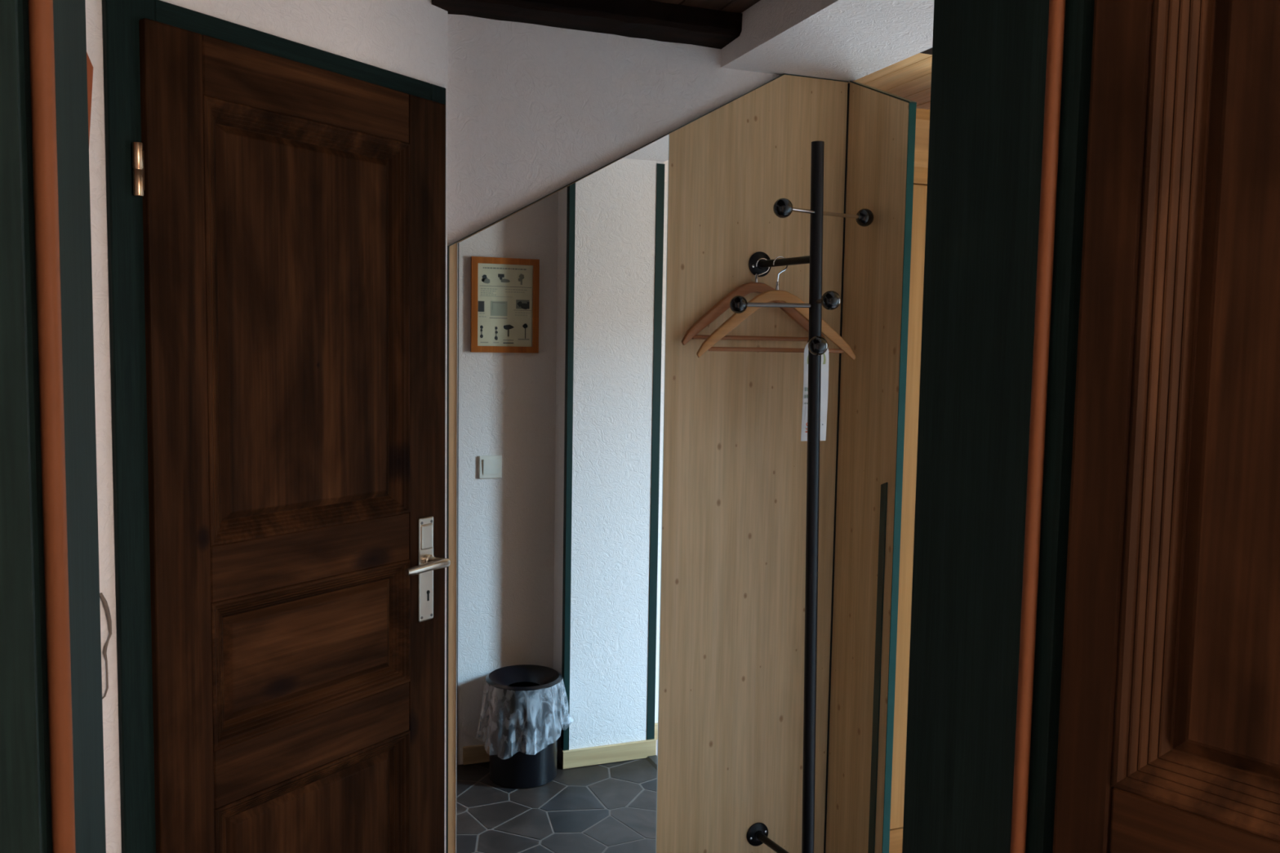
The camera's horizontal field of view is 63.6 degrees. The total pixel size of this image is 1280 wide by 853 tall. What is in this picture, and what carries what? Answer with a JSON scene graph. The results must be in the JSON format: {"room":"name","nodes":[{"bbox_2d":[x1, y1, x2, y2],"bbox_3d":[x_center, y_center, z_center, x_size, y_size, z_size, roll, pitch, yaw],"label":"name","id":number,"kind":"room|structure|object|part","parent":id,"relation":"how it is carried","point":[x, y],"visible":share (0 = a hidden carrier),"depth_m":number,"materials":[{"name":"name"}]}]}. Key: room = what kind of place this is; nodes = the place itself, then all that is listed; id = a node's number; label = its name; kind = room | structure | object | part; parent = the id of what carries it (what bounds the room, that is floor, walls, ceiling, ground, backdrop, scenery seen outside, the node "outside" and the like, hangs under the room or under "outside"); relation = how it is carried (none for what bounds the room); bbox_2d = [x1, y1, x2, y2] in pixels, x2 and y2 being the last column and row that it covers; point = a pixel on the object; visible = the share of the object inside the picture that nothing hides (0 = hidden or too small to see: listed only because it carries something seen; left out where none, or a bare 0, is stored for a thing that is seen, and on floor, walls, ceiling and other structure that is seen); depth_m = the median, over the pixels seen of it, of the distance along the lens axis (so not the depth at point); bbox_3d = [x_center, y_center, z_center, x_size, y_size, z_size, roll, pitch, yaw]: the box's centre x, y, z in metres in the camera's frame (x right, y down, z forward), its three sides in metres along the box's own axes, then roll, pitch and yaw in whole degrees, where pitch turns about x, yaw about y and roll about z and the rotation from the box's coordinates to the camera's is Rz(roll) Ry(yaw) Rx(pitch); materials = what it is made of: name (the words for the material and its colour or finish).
{"room":"entrance hallway","nodes":[
{"label":"entrance hallway","id":0,"kind":"room"},
{"bbox_2d":[84,0,448,852],"bbox_3d":[-1.103,0.282,1.270,0.140,2.285,2.350,4,5,33],"label":"wall","id":1,"kind":"structure","parent":0,"point":[406,37],"depth_m":1.67,"materials":[{"name":"white paint"}]},
{"bbox_2d":[99,592,111,699],"bbox_3d":[-0.833,0.341,1.589,0.006,0.172,0.043,4,5,34],"label":"cord","id":2,"kind":"object","parent":1,"relation":"attached to","point":[101,596],"visible":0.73,"depth_m":1.60,"materials":[{"name":"white plastic"}]},
{"bbox_2d":[102,0,445,852],"bbox_3d":[-0.618,0.326,1.913,0.012,2.014,0.717,4,5,33],"label":"door frame","id":3,"kind":"structure","parent":1,"relation":"attached to","point":[121,18],"depth_m":1.61,"materials":[{"name":"green paint"}]},
{"bbox_3d":[-0.793,0.343,1.646,0.012,2.014,0.078,4,5,33],"label":"casing","id":4,"kind":"part","parent":3,"relation":"part of","materials":[{"name":"green paint"}]},
{"bbox_3d":[-0.592,-0.650,1.851,0.012,0.059,0.595,4,5,33],"label":"casing","id":5,"kind":"part","parent":3,"relation":"part of","materials":[{"name":"green paint"}]},
{"bbox_3d":[-0.433,0.307,2.193,0.012,2.014,0.044,4,5,33],"label":"casing","id":6,"kind":"part","parent":3,"relation":"part of","materials":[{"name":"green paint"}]},
{"bbox_2d":[132,17,450,852],"bbox_3d":[-0.587,0.342,1.902,0.101,1.968,0.668,4,5,33],"label":"door","id":7,"kind":"structure","parent":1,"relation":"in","point":[294,212],"depth_m":1.85,"materials":[{"name":"brown wood"}]},
{"bbox_3d":[-0.600,-0.180,1.885,0.012,0.671,0.388,4,5,33],"label":"panel","id":8,"kind":"part","parent":7,"relation":"part of","materials":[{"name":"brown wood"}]},
{"bbox_3d":[-0.593,-0.593,1.853,0.040,0.096,0.449,4,5,33],"label":"rail","id":9,"kind":"part","parent":7,"relation":"part of","materials":[{"name":"brown wood"}]},
{"bbox_3d":[-0.609,0.408,1.931,0.012,0.191,0.388,4,5,33],"label":"panel","id":10,"kind":"part","parent":7,"relation":"part of","materials":[{"name":"brown wood"}]},
{"bbox_3d":[-0.592,-0.180,1.881,0.024,0.733,0.450,4,5,33],"label":"moulding","id":11,"kind":"part","parent":7,"relation":"part of","materials":[{"name":"brown wood"}]},
{"bbox_3d":[-0.618,0.915,1.971,0.012,0.497,0.388,4,5,33],"label":"panel","id":12,"kind":"part","parent":7,"relation":"part of","materials":[{"name":"brown wood"}]},
{"bbox_3d":[-0.606,0.234,1.918,0.040,0.097,0.449,4,5,33],"label":"rail","id":13,"kind":"part","parent":7,"relation":"part of","materials":[{"name":"brown wood"}]},
{"bbox_3d":[-0.602,0.408,1.926,0.024,0.253,0.450,4,5,33],"label":"moulding","id":14,"kind":"part","parent":7,"relation":"part of","materials":[{"name":"brown wood"}]},
{"bbox_3d":[-0.612,0.585,1.945,0.040,0.103,0.449,4,5,33],"label":"rail","id":15,"kind":"part","parent":7,"relation":"part of","materials":[{"name":"brown wood"}]},
{"bbox_3d":[-0.610,0.916,1.966,0.024,0.559,0.450,4,5,33],"label":"moulding","id":16,"kind":"part","parent":7,"relation":"part of","materials":[{"name":"brown wood"}]},
{"bbox_3d":[-0.442,0.294,2.133,0.005,0.216,0.041,4,5,33],"label":"lock plate","id":17,"kind":"part","parent":7,"relation":"part of","materials":[{"name":"silver metal"}]},
{"bbox_3d":[-0.440,0.279,2.081,0.057,0.025,0.113,4,5,33],"label":"lever","id":18,"kind":"part","parent":7,"relation":"part of","materials":[{"name":"silver metal"}]},
{"bbox_2d":[447,13,780,245],"bbox_3d":[-0.027,0.208,2.442,1.079,2.285,0.104,-1,5,-21],"label":"wall","id":19,"kind":"structure","parent":0,"point":[534,110],"depth_m":2.25,"materials":[{"name":"white paint"}]},
{"bbox_2d":[445,73,848,852],"bbox_3d":[0.032,0.238,2.402,0.961,2.130,0.017,-1,5,-21],"label":"board","id":20,"kind":"object","parent":19,"relation":"attached to","point":[731,692],"visible":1,"depth_m":2.46,"materials":[{"name":"brown wood"}]},
{"bbox_2d":[455,134,669,852],"bbox_3d":[-0.174,0.319,2.319,0.478,1.955,0.004,-1,5,-21],"label":"wall mirror","id":21,"kind":"object","parent":20,"relation":"attached to","point":[562,300],"visible":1,"depth_m":2.31,"materials":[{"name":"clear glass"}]},
{"bbox_2d":[729,141,873,852],"bbox_3d":[0.346,0.267,2.333,0.281,1.778,0.325,2,5,18],"label":"coat rack","id":22,"kind":"object","parent":20,"relation":"attached to","point":[757,833],"visible":1,"depth_m":2.30,"materials":[{"name":"black metal"}]},
{"bbox_3d":[0.212,-0.263,2.227,0.039,0.039,0.039,-1,5,-21],"label":"knob","id":23,"kind":"part","parent":22,"relation":"part of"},
{"bbox_2d":[681,257,828,346],"bbox_3d":[0.273,-0.291,2.418,0.379,0.206,0.025,-1,5,-20],"label":"clothes hanger","id":24,"kind":"object","parent":22,"relation":"hanging from","point":[723,304],"visible":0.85,"depth_m":2.40,"materials":[{"name":"brown wood"}]},
{"bbox_2d":[696,256,855,359],"bbox_3d":[0.315,-0.272,2.366,0.373,0.234,0.025,0,4,-8],"label":"clothes hanger","id":25,"kind":"object","parent":22,"relation":"hanging from","point":[735,319],"visible":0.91,"depth_m":2.36,"materials":[{"name":"brown wood"}]},
{"bbox_3d":[0.299,-0.264,2.249,0.179,0.011,0.009,0,5,-14],"label":"arm","id":26,"kind":"part","parent":22,"relation":"part of"},
{"bbox_3d":[0.297,-0.454,2.147,0.041,0.041,0.041,-1,5,-21],"label":"knob","id":27,"kind":"part","parent":22,"relation":"part of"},
{"bbox_2d":[800,342,828,440],"bbox_3d":[0.396,-0.082,2.335,0.064,0.231,0.005,-1,5,-21],"label":"tag","id":28,"kind":"object","parent":22,"relation":"hanging from","point":[824,357],"visible":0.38,"depth_m":2.34,"materials":[{"name":"white paper"}]},
{"bbox_2d":[804,386,808,404],"bbox_3d":[0.377,-0.069,2.326,0.014,0.038,0.001,-1,5,-21],"label":"print","id":29,"kind":"object","parent":28,"relation":"attached to","point":[806,388],"depth_m":2.33},
{"bbox_3d":[0.373,-0.169,2.168,0.041,0.041,0.041,-1,5,-21],"label":"knob","id":30,"kind":"part","parent":22,"relation":"part of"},
{"bbox_3d":[0.395,-0.270,2.226,0.009,0.009,0.091,0,5,-11],"label":"arm","id":31,"kind":"part","parent":22,"relation":"part of"},
{"bbox_3d":[0.403,-0.467,2.264,0.019,0.020,0.317,5,6,44],"label":"arm","id":32,"kind":"part","parent":22,"relation":"part of","materials":[{"name":"silver metal"}]},
{"bbox_3d":[0.403,-0.266,2.182,0.041,0.041,0.041,-1,5,-21],"label":"knob","id":33,"kind":"part","parent":22,"relation":"part of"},
{"bbox_3d":[0.516,-0.480,2.374,0.041,0.041,0.041,-1,5,-21],"label":"knob","id":34,"kind":"part","parent":22,"relation":"part of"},
{"bbox_2d":[823,80,916,852],"bbox_3d":[0.533,0.241,2.459,0.022,2.132,0.266,-1,5,-21],"label":"board","id":35,"kind":"object","parent":19,"relation":"attached to","point":[881,125],"visible":1,"depth_m":2.42,"materials":[{"name":"brown wood"}]},
{"bbox_2d":[651,0,759,13],"bbox_3d":[-0.792,-0.877,1.322,2.580,0.050,1.477,-1,5,-21],"label":"ceiling","id":36,"kind":"structure","parent":0,"point":[731,6],"depth_m":2.21,"materials":[{"name":"black wood"}]},
{"bbox_2d":[431,0,742,48],"bbox_3d":[-0.107,-0.884,2.206,0.670,0.050,0.107,-1,5,-21],"label":"ceiling beam","id":37,"kind":"structure","parent":36,"relation":"attached to","point":[651,20],"depth_m":2.20,"materials":[{"name":"brown wood"}]},
{"bbox_2d":[720,0,933,82],"bbox_3d":[0.591,-0.859,1.795,0.340,0.167,1.374,-1,5,-21],"label":"ceiling","id":38,"kind":"structure","parent":0,"point":[842,40],"depth_m":2.17,"materials":[{"name":"white paint"}]},
{"bbox_2d":[854,53,932,109],"bbox_3d":[1.415,-0.978,2.745,1.880,0.050,2.577,-1,5,-21],"label":"ceiling","id":39,"kind":"structure","parent":0,"point":[910,77],"depth_m":2.91,"materials":[{"name":"brown wood"}]},
{"bbox_2d":[920,47,932,54],"bbox_3d":[1.411,-0.919,2.675,1.819,0.054,0.125,-1,5,-21],"label":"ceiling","id":40,"kind":"structure","parent":39,"relation":"attached to","point":[929,51],"depth_m":2.44,"materials":[{"name":"white paint"}]},
{"bbox_3d":[1.376,1.320,2.913,1.890,0.062,2.557,-1,5,-21],"label":"floor","id":41,"kind":"structure","parent":0,"visible":0},
{"bbox_2d":[888,108,929,852],"bbox_3d":[0.974,0.176,3.291,0.753,2.142,0.588,-1,5,-21],"label":"panel edge","id":42,"kind":"object","parent":41,"relation":"on","point":[922,116],"visible":0.02,"depth_m":2.94,"materials":[{"name":"beige wood"}]},
{"bbox_3d":[1.083,-0.798,2.971,0.753,0.146,0.068,-1,5,-21],"label":"cornice","id":43,"kind":"part","parent":42,"relation":"part of","materials":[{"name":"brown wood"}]},
{"bbox_3d":[0.485,0.234,1.027,4.870,2.470,0.153,-1,5,-21],"label":"wall","id":44,"kind":"structure","parent":0,"visible":0},
{"bbox_2d":[0,0,1094,852],"bbox_3d":[-0.038,0.389,0.832,0.869,2.075,0.179,-1,5,-21],"label":"door frame","id":45,"kind":"structure","parent":44,"relation":"attached to","point":[1011,85],"depth_m":0.86,"materials":[{"name":"green paint"}]},
{"bbox_2d":[1052,0,1279,852],"bbox_3d":[0.578,0.464,0.584,0.101,1.968,0.740,-3,6,-41],"label":"door","id":46,"kind":"structure","parent":44,"relation":"in","point":[1169,736],"depth_m":0.78,"materials":[{"name":"brown wood"}]},
{"bbox_3d":[0.585,0.354,0.616,0.040,0.097,0.593,-3,6,-41],"label":"rail","id":47,"kind":"part","parent":46,"relation":"part of","materials":[{"name":"brown wood"}]},
{"bbox_3d":[0.591,-0.059,0.584,0.012,0.671,0.532,-3,6,-41],"label":"panel","id":48,"kind":"part","parent":46,"relation":"part of","materials":[{"name":"brown wood"}]}
]}

